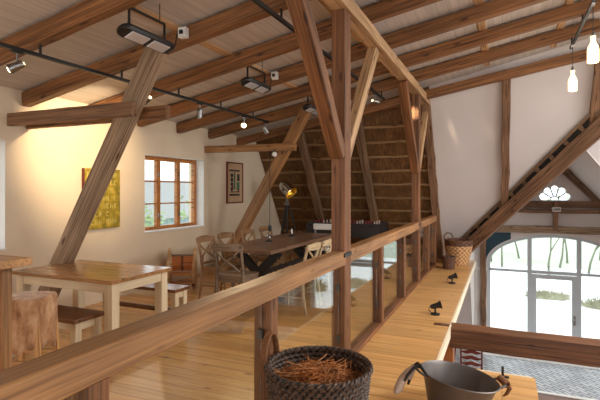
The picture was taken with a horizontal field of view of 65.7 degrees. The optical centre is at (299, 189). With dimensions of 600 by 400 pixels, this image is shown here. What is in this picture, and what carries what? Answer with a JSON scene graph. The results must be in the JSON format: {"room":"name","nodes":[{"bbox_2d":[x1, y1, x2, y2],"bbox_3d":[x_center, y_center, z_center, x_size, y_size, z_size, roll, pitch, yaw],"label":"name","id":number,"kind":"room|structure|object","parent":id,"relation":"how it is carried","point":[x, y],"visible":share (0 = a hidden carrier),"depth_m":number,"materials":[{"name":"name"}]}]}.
{"room":"farm building","nodes":[
{"label":"farm building","id":0,"kind":"room"},
{"bbox_2d":[0,86,280,306],"bbox_3d":[-2.742,1.450,6.915,0.340,5.700,16.500,0,0,23],"label":"wall","id":1,"kind":"structure","parent":0,"point":[43,167],"depth_m":6.47,"materials":[{"name":"beige paint"}]},
{"bbox_2d":[0,139,6,250],"bbox_3d":[-3.706,0.055,4.526,0.265,1.230,1.570,0,0,23],"label":"window","id":2,"kind":"structure","parent":1,"relation":"in","point":[2,143],"depth_m":5.21,"materials":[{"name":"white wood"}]},
{"bbox_2d":[0,0,146,65],"bbox_3d":[-0.676,-1.650,3.314,6.350,1.358,0.111,0,0,23],"label":"rafter","id":3,"kind":"object","parent":1,"relation":"attached to","point":[84,14],"visible":0.95,"depth_m":3.82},
{"bbox_2d":[82,168,119,229],"bbox_3d":[-2.741,0.120,6.429,0.043,0.820,0.631,0,0,23],"label":"picture","id":4,"kind":"object","parent":1,"relation":"attached to","point":[107,215],"visible":0.45,"depth_m":6.53,"materials":[{"name":"yellow paint"}]},
{"bbox_2d":[21,0,310,106],"bbox_3d":[-0.305,-1.651,4.166,6.350,1.358,0.111,0,0,23],"label":"rafter","id":5,"kind":"object","parent":1,"relation":"attached to","point":[246,13],"visible":0.83,"depth_m":4.65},
{"bbox_2d":[0,42,268,122],"bbox_3d":[-2.034,-1.200,4.429,0.038,0.135,7.504,0,0,23],"label":"track","id":6,"kind":"object","parent":5,"relation":"hanging from","point":[4,45],"visible":0.88,"depth_m":4.61,"materials":[{"name":"black metal"}]},
{"bbox_2d":[6,49,25,73],"bbox_3d":[-2.315,-1.040,3.793,0.136,0.190,0.091,0,0,-10],"label":"track spotlight","id":7,"kind":"object","parent":6,"relation":"hanging from","point":[13,67],"visible":1,"depth_m":3.77,"materials":[{"name":"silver metal"}]},
{"bbox_2d":[196,103,202,118],"bbox_3d":[-1.318,-1.035,6.094,0.102,0.200,0.098,0,0,23],"label":"track spotlight","id":8,"kind":"object","parent":6,"relation":"hanging from","point":[199,111],"visible":1,"depth_m":6.06,"materials":[{"name":"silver metal"}]},
{"bbox_2d":[178,26,188,38],"bbox_3d":[-1.112,-1.494,4.417,0.085,0.100,0.074,0,0,23],"label":"box","id":9,"kind":"object","parent":5,"relation":"attached to","point":[183,32],"visible":1,"depth_m":4.40,"materials":[{"name":"white paint"}]},
{"bbox_2d":[130,5,312,98],"bbox_3d":[-1.106,-1.566,4.732,0.115,0.039,8.800,0,0,23],"label":"batten","id":10,"kind":"object","parent":5,"relation":"on","point":[170,25],"visible":0.31,"depth_m":4.93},
{"bbox_2d":[251,0,384,99],"bbox_3d":[-0.123,-1.551,4.199,0.038,0.135,7.604,0,0,23],"label":"track","id":11,"kind":"object","parent":5,"relation":"hanging from","point":[259,3],"visible":0.52,"depth_m":4.10,"materials":[{"name":"black metal"}]},
{"bbox_2d":[145,154,204,232],"bbox_3d":[-2.200,0.055,7.993,0.265,1.230,1.570,0,0,23],"label":"window","id":12,"kind":"structure","parent":1,"relation":"in","point":[197,167],"depth_m":8.25,"materials":[{"name":"orange wood"}]},
{"bbox_2d":[226,162,242,203],"bbox_3d":[-1.349,-0.150,9.646,0.030,0.845,0.625,0,0,23],"label":"framed picture","id":13,"kind":"object","parent":1,"relation":"attached to","point":[234,170],"visible":1,"depth_m":9.62,"materials":[{"name":"beige paper"}]},
{"bbox_2d":[205,143,296,152],"bbox_3d":[-0.918,-0.750,8.353,1.840,0.128,0.093,1,0,23],"label":"tie beam","id":14,"kind":"structure","parent":1,"relation":"attached to","point":[283,146],"depth_m":8.28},
{"bbox_2d":[268,150,271,230],"bbox_3d":[-0.527,0.015,8.123,0.070,1.410,0.068,0,0,23],"label":"hanging cord","id":15,"kind":"object","parent":14,"relation":"hanging from","point":[269,225],"visible":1,"depth_m":8.12,"materials":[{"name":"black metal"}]},
{"bbox_2d":[88,0,441,105],"bbox_3d":[0.066,-1.649,5.020,6.350,1.359,0.110,0,0,23],"label":"rafter","id":16,"kind":"object","parent":1,"relation":"attached to","point":[376,12],"visible":0.64,"depth_m":5.20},
{"bbox_2d":[569,0,595,48],"bbox_3d":[2.813,-2.055,4.242,0.038,0.144,5.024,0,0,23],"label":"track","id":17,"kind":"object","parent":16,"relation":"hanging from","point":[584,17],"visible":0.8,"depth_m":5.59,"materials":[{"name":"black metal"}]},
{"bbox_2d":[568,45,576,91],"bbox_3d":[3.745,-1.673,6.387,0.112,0.625,0.112,0,0,23],"label":"pendant","id":18,"kind":"object","parent":17,"relation":"hanging from","point":[572,81],"visible":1,"depth_m":6.36,"materials":[{"name":"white glass"}]},
{"bbox_2d":[568,70,576,91],"bbox_3d":[3.745,-1.500,6.387,0.112,0.280,0.112,0,0,23],"label":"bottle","id":19,"kind":"object","parent":18,"relation":"on","point":[572,81],"depth_m":6.36,"materials":[{"name":"white glass"}]},
{"bbox_2d":[587,2,598,63],"bbox_3d":[3.123,-1.673,4.956,0.112,0.625,0.112,0,0,23],"label":"pendant","id":20,"kind":"object","parent":17,"relation":"hanging from","point":[593,48],"visible":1,"depth_m":4.93,"materials":[{"name":"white glass"}]},
{"bbox_2d":[587,35,598,63],"bbox_3d":[3.123,-1.500,4.956,0.112,0.280,0.112,0,0,23],"label":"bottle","id":21,"kind":"object","parent":20,"relation":"on","point":[593,48],"depth_m":4.92,"materials":[{"name":"white glass"}]},
{"bbox_2d":[137,0,547,126],"bbox_3d":[0.436,-1.647,5.873,6.350,1.359,0.111,0,0,23],"label":"rafter","id":22,"kind":"object","parent":1,"relation":"attached to","point":[494,8],"visible":0.7,"depth_m":5.51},
{"bbox_2d":[271,71,278,79],"bbox_3d":[-0.334,-1.502,6.107,0.085,0.100,0.074,0,0,23],"label":"box","id":23,"kind":"object","parent":22,"relation":"attached to","point":[274,75],"visible":0.91,"depth_m":6.09,"materials":[{"name":"white paint"}]},
{"bbox_2d":[176,0,599,133],"bbox_3d":[0.806,-1.651,6.726,6.350,1.358,0.110,0,0,23],"label":"rafter","id":24,"kind":"object","parent":1,"relation":"attached to","point":[575,10],"visible":0.77,"depth_m":6.22,"materials":[{"name":"wood"}]},
{"bbox_2d":[208,18,599,138],"bbox_3d":[1.177,-1.648,7.579,6.351,1.354,0.111,0,0,23],"label":"rafter","id":25,"kind":"object","parent":1,"relation":"attached to","point":[560,35],"visible":0.82,"depth_m":7.00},
{"bbox_2d":[237,46,599,144],"bbox_3d":[1.725,-1.588,8.463,6.606,1.309,0.115,0,0,23],"label":"rafter","id":26,"kind":"object","parent":1,"relation":"attached to","point":[579,56],"visible":0.68,"depth_m":7.93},
{"bbox_2d":[12,251,538,399],"bbox_3d":[-0.650,1.605,4.589,5.350,0.110,13.900,0,0,23],"label":"floor","id":27,"kind":"structure","parent":0,"point":[216,363],"depth_m":4.76,"materials":[{"name":"brown wood"}]},
{"bbox_2d":[0,255,31,370],"bbox_3d":[-2.630,1.000,2.931,1.400,1.100,1.000,0,0,23],"label":"table","id":28,"kind":"object","parent":27,"relation":"on","point":[7,262],"visible":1,"depth_m":3.04,"materials":[{"name":"brown wood"}]},
{"bbox_2d":[12,291,59,366],"bbox_3d":[-2.025,1.166,3.486,0.348,0.771,0.349,0,0,-1],"label":"stool","id":29,"kind":"object","parent":27,"relation":"on","point":[34,313],"visible":0.68,"depth_m":3.35,"materials":[{"name":"brown wood"}]},
{"bbox_2d":[12,305,103,356],"bbox_3d":[-2.263,1.325,4.254,0.940,0.450,0.340,0,0,23],"label":"bench","id":30,"kind":"object","parent":27,"relation":"on","point":[74,319],"visible":0.36,"depth_m":4.08,"materials":[{"name":"beige paint"}]},
{"bbox_2d":[12,260,171,332],"bbox_3d":[-2.067,1.170,4.654,1.300,0.760,0.800,0,0,23],"label":"table","id":31,"kind":"object","parent":27,"relation":"on","point":[108,278],"visible":0.83,"depth_m":4.45,"materials":[{"name":"beige paint"}]},
{"bbox_2d":[38,47,167,295],"bbox_3d":[-2.209,0.085,4.908,1.906,3.020,0.154,0,0,23],"label":"strut","id":32,"kind":"object","parent":27,"relation":"on","point":[150,63],"visible":0.67,"depth_m":4.76,"materials":[{"name":"wood"}]},
{"bbox_2d":[7,101,136,125],"bbox_3d":[-2.442,-0.790,4.882,1.810,0.146,0.075,0,0,23],"label":"tie beam","id":33,"kind":"structure","parent":32,"relation":"attached to","point":[118,109],"depth_m":4.80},
{"bbox_2d":[26,105,169,128],"bbox_3d":[-2.249,-0.779,5.050,2.030,0.134,0.073,0,0,23],"label":"tie beam","id":34,"kind":"structure","parent":32,"relation":"attached to","point":[160,112],"depth_m":4.78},
{"bbox_2d":[103,283,189,318],"bbox_3d":[-1.830,1.325,5.450,1.120,0.450,0.270,0,0,23],"label":"bench","id":35,"kind":"object","parent":27,"relation":"on","point":[177,293],"visible":0.41,"depth_m":5.29,"materials":[{"name":"beige paint"}]},
{"bbox_2d":[166,247,196,286],"bbox_3d":[-1.887,1.239,7.427,0.465,0.619,0.583,0,0,-11],"label":"rocking chair","id":36,"kind":"object","parent":27,"relation":"on","point":[182,263],"visible":0.91,"depth_m":7.52,"materials":[{"name":"brown wood"}]},
{"bbox_2d":[0,215,436,399],"bbox_3d":[0.562,1.039,4.580,0.143,1.024,11.250,0,0,23],"label":"balustrade","id":37,"kind":"object","parent":27,"relation":"on","point":[82,370],"visible":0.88,"depth_m":2.15,"materials":[{"name":"brown wood"}]},
{"bbox_2d":[196,235,240,298],"bbox_3d":[-1.183,1.109,6.707,0.535,0.888,0.450,0,0,23],"label":"dining chair","id":38,"kind":"object","parent":27,"relation":"on","point":[210,268],"visible":0.71,"depth_m":6.59,"materials":[{"name":"brown wood"}]},
{"bbox_2d":[211,244,258,315],"bbox_3d":[-0.832,1.109,5.990,0.450,0.888,0.535,0,0,23],"label":"dining chair","id":39,"kind":"object","parent":27,"relation":"on","point":[241,276],"visible":0.74,"depth_m":5.84,"materials":[{"name":"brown wood"}]},
{"bbox_2d":[217,232,258,290],"bbox_3d":[-0.969,1.109,7.224,0.535,0.888,0.450,0,0,23],"label":"dining chair","id":40,"kind":"object","parent":27,"relation":"on","point":[221,235],"visible":0.38,"depth_m":7.24,"materials":[{"name":"brown wood"}]},
{"bbox_2d":[240,229,276,274],"bbox_3d":[-0.706,1.109,7.830,0.535,0.888,0.450,0,0,23],"label":"dining chair","id":41,"kind":"object","parent":27,"relation":"on","point":[261,257],"visible":0.32,"depth_m":7.80,"materials":[{"name":"brown wood"}]},
{"bbox_2d":[219,107,311,262],"bbox_3d":[-0.696,0.085,8.393,1.909,3.020,0.156,0,0,23],"label":"strut","id":42,"kind":"object","parent":27,"relation":"on","point":[302,117],"visible":0.66,"depth_m":8.27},
{"bbox_2d":[218,232,330,301],"bbox_3d":[-0.263,1.192,7.376,0.880,0.803,2.580,0,0,23],"label":"dining table","id":43,"kind":"object","parent":27,"relation":"on","point":[280,243],"visible":0.59,"depth_m":6.87,"materials":[{"name":"brown wood"}]},
{"bbox_2d":[259,226,292,272],"bbox_3d":[-0.443,1.109,8.435,0.535,0.888,0.450,0,0,23],"label":"dining chair","id":44,"kind":"object","parent":27,"relation":"on","point":[262,228],"visible":0.37,"depth_m":8.43,"materials":[{"name":"brown wood"}]},
{"bbox_2d":[279,181,302,259],"bbox_3d":[-0.275,0.677,9.923,0.715,1.756,0.684,0,0,23],"label":"lamp","id":45,"kind":"object","parent":27,"relation":"on","point":[285,187],"visible":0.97,"depth_m":9.98,"materials":[{"name":"black metal"}]},
{"bbox_2d":[278,242,320,314],"bbox_3d":[-0.013,1.109,6.024,0.535,0.888,0.450,0,0,23],"label":"dining chair","id":46,"kind":"object","parent":27,"relation":"on","point":[316,246],"visible":0.48,"depth_m":5.86,"materials":[{"name":"brown wood"}]},
{"bbox_2d":[291,238,331,305],"bbox_3d":[0.194,1.109,6.501,0.535,0.888,0.450,0,0,23],"label":"dining chair","id":47,"kind":"object","parent":27,"relation":"on","point":[327,242],"visible":0.38,"depth_m":6.31,"materials":[{"name":"brown wood"}]},
{"bbox_2d":[260,331,372,399],"bbox_3d":[0.101,1.187,2.606,0.612,0.733,0.612,0,0,-31],"label":"basket","id":48,"kind":"object","parent":27,"relation":"on","point":[279,388],"visible":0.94,"depth_m":2.52,"materials":[{"name":"wicker"}]},
{"bbox_2d":[273,354,362,383],"bbox_3d":[0.102,1.096,2.605,0.524,0.308,0.523,0,0,-12],"label":"straw","id":49,"kind":"object","parent":48,"relation":"in","point":[317,372],"visible":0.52,"depth_m":2.60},
{"bbox_2d":[305,223,331,255],"bbox_3d":[0.387,1.105,8.922,0.440,0.890,0.455,0,0,23],"label":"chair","id":50,"kind":"object","parent":27,"relation":"on","point":[316,226],"visible":0.31,"depth_m":9.08,"materials":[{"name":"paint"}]},
{"bbox_2d":[306,271,331,293],"bbox_3d":[0.409,1.109,6.996,0.535,0.888,0.450,0,0,23],"label":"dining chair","id":51,"kind":"object","parent":27,"relation":"on","point":[324,277],"visible":0.06,"depth_m":6.89,"materials":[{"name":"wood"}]},
{"bbox_2d":[331,8,350,349],"bbox_3d":[0.368,-0.015,4.141,0.130,3.130,0.176,0,0,23],"label":"timber post","id":52,"kind":"object","parent":27,"relation":"on","point":[341,18],"visible":0.82,"depth_m":4.07,"materials":[{"name":"wood"}]},
{"bbox_2d":[286,0,344,158],"bbox_3d":[0.119,-0.940,3.573,0.131,1.339,1.171,0,0,23],"label":"knee brace","id":53,"kind":"object","parent":52,"relation":"attached to","point":[300,11],"visible":1,"depth_m":3.55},
{"bbox_2d":[351,47,378,155],"bbox_3d":[0.612,-0.941,4.711,0.102,1.340,1.170,0,0,23],"label":"knee brace","id":54,"kind":"object","parent":52,"relation":"attached to","point":[368,68],"visible":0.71,"depth_m":4.71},
{"bbox_2d":[307,219,387,268],"bbox_3d":[0.975,1.089,9.700,1.545,0.923,1.190,0,0,23],"label":"table","id":55,"kind":"object","parent":27,"relation":"on","point":[359,229],"visible":0.52,"depth_m":9.30,"materials":[{"name":"paint"}]},
{"bbox_2d":[411,94,420,283],"bbox_3d":[1.930,-0.015,7.737,0.130,3.130,0.176,0,0,23],"label":"timber post","id":56,"kind":"object","parent":27,"relation":"on","point":[416,98],"visible":0.8,"depth_m":7.66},
{"bbox_2d":[397,80,418,173],"bbox_3d":[1.682,-0.941,7.169,0.127,1.340,1.170,0,0,23],"label":"knee brace","id":57,"kind":"object","parent":56,"relation":"attached to","point":[403,89],"visible":0.96,"depth_m":7.06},
{"bbox_2d":[420,111,427,170],"bbox_3d":[2.174,-0.941,8.305,0.104,1.338,1.171,0,0,24],"label":"knee brace","id":58,"kind":"object","parent":56,"relation":"attached to","point":[424,118],"visible":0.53,"depth_m":8.35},
{"bbox_2d":[429,301,442,315],"bbox_3d":[1.686,1.460,5.778,0.164,0.181,0.110,0,0,8],"label":"spotlight","id":59,"kind":"object","parent":27,"relation":"on","point":[438,304],"visible":1,"depth_m":5.75,"materials":[{"name":"black metal"}]},
{"bbox_2d":[442,255,455,269],"bbox_3d":[2.925,1.424,9.141,0.278,0.258,0.277,0,0,23],"label":"basket","id":60,"kind":"object","parent":27,"relation":"on","point":[448,261],"visible":1,"depth_m":9.05,"materials":[{"name":"brown wicker"}]},
{"bbox_2d":[447,273,457,283],"bbox_3d":[2.526,1.460,7.714,0.164,0.181,0.110,0,0,0],"label":"spotlight","id":61,"kind":"object","parent":27,"relation":"on","point":[454,275],"visible":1,"depth_m":7.69,"materials":[{"name":"black metal"}]},
{"bbox_2d":[394,360,511,399],"bbox_3d":[1.077,1.380,3.264,0.654,0.330,0.579,0,0,40],"label":"pan","id":62,"kind":"object","parent":27,"relation":"on","point":[444,380],"visible":1,"depth_m":3.29,"materials":[{"name":"grey metal"}]},
{"bbox_2d":[421,360,500,399],"bbox_3d":[1.101,1.408,3.258,0.540,0.225,0.540,9,0,23],"label":"bowl","id":63,"kind":"object","parent":62,"relation":"on","point":[444,380],"depth_m":3.36,"materials":[{"name":"grey metal"}]},
{"bbox_2d":[443,232,472,265],"bbox_3d":[3.303,1.216,9.686,0.576,0.675,0.574,0,0,45],"label":"basket","id":64,"kind":"object","parent":27,"relation":"on","point":[461,248],"visible":0.84,"depth_m":9.49,"materials":[{"name":"beige wicker"}]},
{"bbox_2d":[0,0,599,135],"bbox_3d":[2.259,-1.746,2.432,13.012,1.299,12.279,0,0,23],"label":"ceiling","id":65,"kind":"structure","parent":0,"point":[99,41],"depth_m":5.21,"materials":[{"name":"wood"}]},
{"bbox_2d":[116,4,177,53],"bbox_3d":[-1.242,-1.407,3.943,0.139,0.401,0.764,0,0,23],"label":"heater","id":66,"kind":"object","parent":65,"relation":"hanging from","point":[129,31],"visible":1,"depth_m":3.82,"materials":[{"name":"black metal"}]},
{"bbox_2d":[240,61,271,93],"bbox_3d":[-0.496,-1.407,5.659,0.139,0.401,0.764,0,0,23],"label":"heater","id":67,"kind":"object","parent":65,"relation":"hanging from","point":[248,82],"visible":0.94,"depth_m":5.53,"materials":[{"name":"black metal"}]},
{"bbox_2d":[303,96,317,114],"bbox_3d":[0.233,-1.407,7.337,0.139,0.401,0.764,0,0,23],"label":"heater","id":68,"kind":"object","parent":65,"relation":"hanging from","point":[308,107],"visible":0.62,"depth_m":7.08,"materials":[{"name":"black metal"}]},
{"bbox_2d":[318,0,394,76],"bbox_3d":[0.123,-1.821,4.199,0.104,0.039,8.800,0,0,23],"label":"batten","id":69,"kind":"object","parent":65,"relation":"attached to","point":[322,2],"visible":0.17,"depth_m":5.31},
{"bbox_2d":[474,0,489,65],"bbox_3d":[1.343,-2.074,3.669,0.104,0.040,8.800,0,0,23],"label":"batten","id":70,"kind":"object","parent":65,"relation":"attached to","point":[482,26],"visible":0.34,"depth_m":5.88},
{"bbox_2d":[550,0,573,47],"bbox_3d":[2.233,-2.258,3.282,0.095,0.039,8.800,0,0,23],"label":"batten","id":71,"kind":"object","parent":65,"relation":"attached to","point":[561,25],"visible":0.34,"depth_m":6.30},
{"bbox_2d":[256,86,433,256],"bbox_3d":[1.016,-0.229,10.269,3.880,3.597,2.362,0,0,23],"label":"thatched roof","id":72,"kind":"structure","parent":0,"point":[392,113],"depth_m":10.12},
{"bbox_2d":[297,130,326,239],"bbox_3d":[0.348,0.142,10.665,0.172,2.957,1.980,0,0,23],"label":"rafter","id":73,"kind":"object","parent":72,"relation":"attached to","point":[301,141],"visible":0.6,"depth_m":10.33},
{"bbox_2d":[261,117,431,257],"bbox_3d":[1.058,0.151,10.479,3.710,3.198,2.064,0,0,23],"label":"reeds","id":74,"kind":"object","parent":72,"relation":"attached to","point":[397,145],"visible":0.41,"depth_m":10.16,"materials":[{"name":"plant"}]},
{"bbox_2d":[272,183,428,186],"bbox_3d":[0.976,-0.110,10.303,3.680,0.069,0.060,0,0,24],"label":"batten","id":75,"kind":"object","parent":72,"relation":"attached to","point":[380,184],"visible":0.6,"depth_m":10.10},
{"bbox_2d":[276,208,431,212],"bbox_3d":[1.123,0.459,10.642,3.680,0.067,0.059,0,0,23],"label":"batten","id":76,"kind":"object","parent":72,"relation":"attached to","point":[355,210],"visible":0.71,"depth_m":10.48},
{"bbox_2d":[356,119,378,221],"bbox_3d":[1.512,0.048,10.078,0.170,3.149,2.120,0,0,24],"label":"rafter","id":77,"kind":"object","parent":72,"relation":"attached to","point":[360,138],"visible":0.61,"depth_m":9.77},
{"bbox_2d":[262,155,426,160],"bbox_3d":[0.828,-0.682,9.963,3.680,0.071,0.063,0,0,23],"label":"batten","id":78,"kind":"object","parent":77,"relation":"attached to","point":[392,156],"visible":0.62,"depth_m":9.79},
{"bbox_2d":[280,219,408,224],"bbox_3d":[1.198,0.741,10.815,3.680,0.069,0.060,0,0,24],"label":"batten","id":79,"kind":"object","parent":77,"relation":"attached to","point":[296,220],"visible":0.26,"depth_m":11.25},
{"bbox_2d":[297,140,405,146],"bbox_3d":[0.755,-0.965,9.795,3.680,0.069,0.065,0,0,23],"label":"batten","id":80,"kind":"object","parent":77,"relation":"attached to","point":[390,141],"visible":0.34,"depth_m":9.45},
{"bbox_2d":[273,196,429,199],"bbox_3d":[1.050,0.172,10.474,3.680,0.069,0.063,0,0,23],"label":"batten","id":81,"kind":"object","parent":77,"relation":"attached to","point":[275,197],"visible":0.64,"depth_m":10.37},
{"bbox_2d":[279,169,427,173],"bbox_3d":[0.902,-0.396,10.133,3.680,0.069,0.059,0,0,23],"label":"batten","id":82,"kind":"object","parent":77,"relation":"attached to","point":[392,170],"visible":0.59,"depth_m":9.86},
{"bbox_2d":[304,124,403,131],"bbox_3d":[0.681,-1.252,9.623,3.680,0.073,0.064,0,0,23],"label":"batten","id":83,"kind":"object","parent":77,"relation":"attached to","point":[397,125],"visible":0.31,"depth_m":9.24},
{"bbox_2d":[421,104,442,258],"bbox_3d":[2.729,-0.076,9.518,0.176,3.335,2.239,0,0,23],"label":"rafter","id":84,"kind":"object","parent":72,"relation":"attached to","point":[431,158],"visible":0.71,"depth_m":9.38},
{"bbox_2d":[456,285,472,355],"bbox_3d":[2.079,2.921,12.040,4.420,2.757,1.816,0,0,23],"label":"wall","id":85,"kind":"structure","parent":0,"point":[464,317],"depth_m":11.24,"materials":[{"name":"white paint"}]},
{"bbox_2d":[436,261,531,377],"bbox_3d":[2.875,1.603,7.021,0.779,0.113,6.610,0,0,23],"label":"trim","id":86,"kind":"structure","parent":85,"relation":"attached to","point":[445,343],"depth_m":5.52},
{"bbox_2d":[537,390,596,399],"bbox_3d":[5.569,4.330,9.683,12.700,0.090,0.090,0,0,23],"label":"trim","id":87,"kind":"structure","parent":85,"relation":"attached to","point":[543,392],"depth_m":9.70,"materials":[{"name":"white paint"}]},
{"bbox_2d":[429,37,599,254],"bbox_3d":[7.135,0.911,8.419,8.820,6.777,4.429,0,0,23],"label":"wall","id":88,"kind":"structure","parent":0,"point":[466,124],"depth_m":8.49,"materials":[{"name":"paint"}]},
{"bbox_2d":[323,0,430,104],"bbox_3d":[0.306,-1.640,3.955,0.156,0.136,10.500,0,0,23],"label":"purlin","id":89,"kind":"object","parent":88,"relation":"attached to","point":[362,27],"visible":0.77,"depth_m":5.05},
{"bbox_2d":[501,79,510,205],"bbox_3d":[3.795,-0.738,8.581,0.154,2.508,1.692,0,0,23],"label":"rafter","id":90,"kind":"object","parent":88,"relation":"attached to","point":[506,84],"visible":0.84,"depth_m":8.41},
{"bbox_2d":[462,109,599,251],"bbox_3d":[4.409,-0.159,8.586,0.237,3.073,3.479,0,0,-31],"label":"valley timber","id":91,"kind":"object","parent":88,"relation":"attached to","point":[583,136],"visible":0.95,"depth_m":8.50,"materials":[{"name":"wood"}]},
{"bbox_2d":[589,56,599,124],"bbox_3d":[4.811,-1.592,7.542,0.140,1.203,0.862,0,0,24],"label":"rafter","id":92,"kind":"object","parent":88,"relation":"attached to","point":[595,95],"visible":0.62,"depth_m":7.52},
{"bbox_2d":[455,354,599,399],"bbox_3d":[3.141,4.400,4.093,12.700,0.200,16.310,0,0,23],"label":"floor","id":93,"kind":"structure","parent":0,"point":[549,377],"depth_m":10.84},
{"bbox_2d":[443,341,454,362],"bbox_3d":[1.692,2.982,5.338,0.144,2.635,0.204,0,0,23],"label":"support post","id":94,"kind":"object","parent":93,"relation":"on","point":[449,356],"visible":0.2,"depth_m":5.24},
{"bbox_2d":[460,349,482,369],"bbox_3d":[3.624,3.799,9.843,0.478,1.002,0.496,0,0,19],"label":"chair","id":95,"kind":"object","parent":93,"relation":"on","point":[461,350],"visible":0.52,"depth_m":9.64,"materials":[{"name":"red"}]},
{"bbox_2d":[469,151,599,355],"bbox_3d":[5.645,1.710,9.932,3.830,5.180,3.963,0,0,23],"label":"wall","id":96,"kind":"structure","parent":0,"point":[585,168],"depth_m":10.27,"materials":[{"name":"white paint"}]},
{"bbox_2d":[475,174,599,325],"bbox_3d":[6.482,1.615,11.783,12.700,5.370,0.300,0,0,23],"label":"wall","id":97,"kind":"structure","parent":0,"point":[575,194],"depth_m":11.70,"materials":[{"name":"white paint"}]},
{"bbox_2d":[480,241,486,325],"bbox_3d":[4.833,2.685,12.257,0.162,3.230,0.150,0,0,23],"label":"stud","id":98,"kind":"object","parent":97,"relation":"attached to","point":[483,245],"visible":0.66,"depth_m":12.20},
{"bbox_2d":[486,232,510,257],"bbox_3d":[5.156,1.540,12.185,0.669,0.860,0.040,0,0,23],"label":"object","id":99,"kind":"structure","parent":97,"relation":"attached to","point":[496,238],"depth_m":12.18,"materials":[{"name":"teal paint"}]},
{"bbox_2d":[477,351,599,369],"bbox_3d":[6.344,4.270,11.592,4.400,0.060,0.200,0,0,23],"label":"trim","id":100,"kind":"structure","parent":97,"relation":"attached to","point":[484,353],"depth_m":11.63,"materials":[{"name":"white paint"}]},
{"bbox_2d":[487,235,599,336],"bbox_3d":[6.419,2.685,11.764,3.120,3.110,0.105,0,0,23],"label":"window","id":101,"kind":"structure","parent":97,"relation":"in","point":[529,271],"depth_m":11.89,"materials":[{"name":"grey paint"}]},
{"bbox_2d":[532,274,576,336],"bbox_3d":[6.388,3.175,11.693,1.000,2.050,0.141,0,0,23],"label":"door","id":102,"kind":"structure","parent":101,"relation":"attached to","point":[573,279],"depth_m":11.64,"materials":[{"name":"grey paint"}]},
{"bbox_2d":[496,225,599,234],"bbox_3d":[6.347,0.992,11.600,3.900,0.201,0.172,0,0,23],"label":"beam","id":103,"kind":"structure","parent":97,"relation":"attached to","point":[505,228],"depth_m":11.58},
{"bbox_2d":[553,202,557,230],"bbox_3d":[6.349,0.645,11.553,0.104,0.710,0.174,0,0,23],"label":"post","id":104,"kind":"object","parent":103,"relation":"on","point":[555,204],"visible":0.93,"depth_m":11.48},
{"bbox_2d":[541,189,568,200],"bbox_3d":[6.439,0.083,11.761,0.693,0.385,0.055,0,0,23],"label":"window","id":105,"kind":"structure","parent":97,"relation":"in","point":[550,189],"depth_m":11.74,"materials":[{"name":"grey paint"}]},
{"bbox_2d":[517,209,599,213],"bbox_3d":[6.389,0.532,11.571,3.600,0.117,0.149,0,0,23],"label":"beam","id":106,"kind":"structure","parent":97,"relation":"attached to","point":[564,211],"depth_m":11.43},
{"bbox_2d":[523,201,599,208],"bbox_3d":[6.393,0.365,11.580,3.500,0.187,0.156,0,0,23],"label":"beam","id":107,"kind":"structure","parent":97,"relation":"attached to","point":[531,204],"depth_m":11.44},
{"bbox_2d":[563,173,599,201],"bbox_3d":[7.141,0.202,11.255,1.926,2.012,0.158,0,0,23],"label":"rafter","id":108,"kind":"object","parent":97,"relation":"attached to","point":[580,185],"visible":0.64,"depth_m":11.32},
{"bbox_3d":[9.200,1.550,1.727,0.300,5.500,16.500,0,0,23],"label":"wall","id":109,"kind":"structure","parent":0,"visible":0},
{"bbox_2d":[450,322,599,367],"bbox_3d":[5.448,1.660,3.706,8.120,0.232,0.252,0,0,23],"label":"tie beam","id":110,"kind":"structure","parent":109,"relation":"attached to","point":[582,351],"depth_m":4.93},
{"label":"outside","id":111,"kind":"structure","parent":0,"visible":0},
{"bbox_2d":[490,264,599,338],"bbox_3d":[13.272,4.410,18.003,130.000,0.020,16.400,0,0,23],"label":"ground","id":112,"kind":"structure","parent":111,"point":[508,305],"depth_m":17.90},
{"bbox_2d":[521,288,571,300],"bbox_3d":[10.108,4.216,19.067,1.917,0.367,1.213,0,0,23],"label":"shrub","id":113,"kind":"object","parent":112,"relation":"on","point":[544,294],"visible":0.81,"depth_m":18.82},
{"bbox_2d":[540,190,568,274],"bbox_3d":[12.623,1.890,23.533,2.124,5.036,3.882,0,0,-8],"label":"tree","id":114,"kind":"object","parent":112,"relation":"on","point":[551,247],"visible":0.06,"depth_m":23.64,"materials":[{"name":"green plant"}]},
{"bbox_2d":[582,295,599,309],"bbox_3d":[11.425,4.179,17.356,2.025,0.442,1.221,0,0,23],"label":"shrub","id":115,"kind":"object","parent":112,"relation":"on","point":[595,304],"visible":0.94,"depth_m":17.42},
{"bbox_2d":[587,246,598,273],"bbox_3d":[15.968,2.050,23.485,2.214,4.722,1.268,0,0,0],"label":"tree","id":116,"kind":"object","parent":112,"relation":"on","point":[597,247],"visible":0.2,"depth_m":23.90,"materials":[{"name":"green plant"}]},
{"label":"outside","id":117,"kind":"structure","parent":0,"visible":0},
{"bbox_2d":[490,238,599,269],"bbox_3d":[41.047,3.960,69.391,200.000,0.920,100.000,0,0,23],"label":"sky","id":118,"kind":"structure","parent":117,"point":[540,246],"depth_m":31.50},
{"bbox_2d":[544,188,567,267],"bbox_3d":[14.957,1.806,26.041,2.218,5.219,2.919,0,0,23],"label":"tree","id":119,"kind":"object","parent":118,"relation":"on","point":[563,242],"visible":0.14,"depth_m":26.34,"materials":[{"name":"green plant"}]},
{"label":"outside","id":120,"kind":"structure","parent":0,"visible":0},
{"label":"ground","id":121,"kind":"structure","parent":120,"visible":0},
{"bbox_2d":[145,197,182,226],"bbox_3d":[-5.860,2.231,17.266,3.179,4.357,4.533,0,0,23],"label":"tree","id":122,"kind":"object","parent":121,"relation":"on","point":[147,218],"visible":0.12,"depth_m":16.97,"materials":[{"name":"green plant"}]},
{"bbox_2d":[145,180,188,226],"bbox_3d":[-8.860,1.900,27.290,5.600,5.000,9.600,0,0,23],"label":"outbuilding","id":123,"kind":"structure","parent":121,"relation":"on","point":[166,188],"depth_m":26.44,"materials":[{"name":"grey tile"}]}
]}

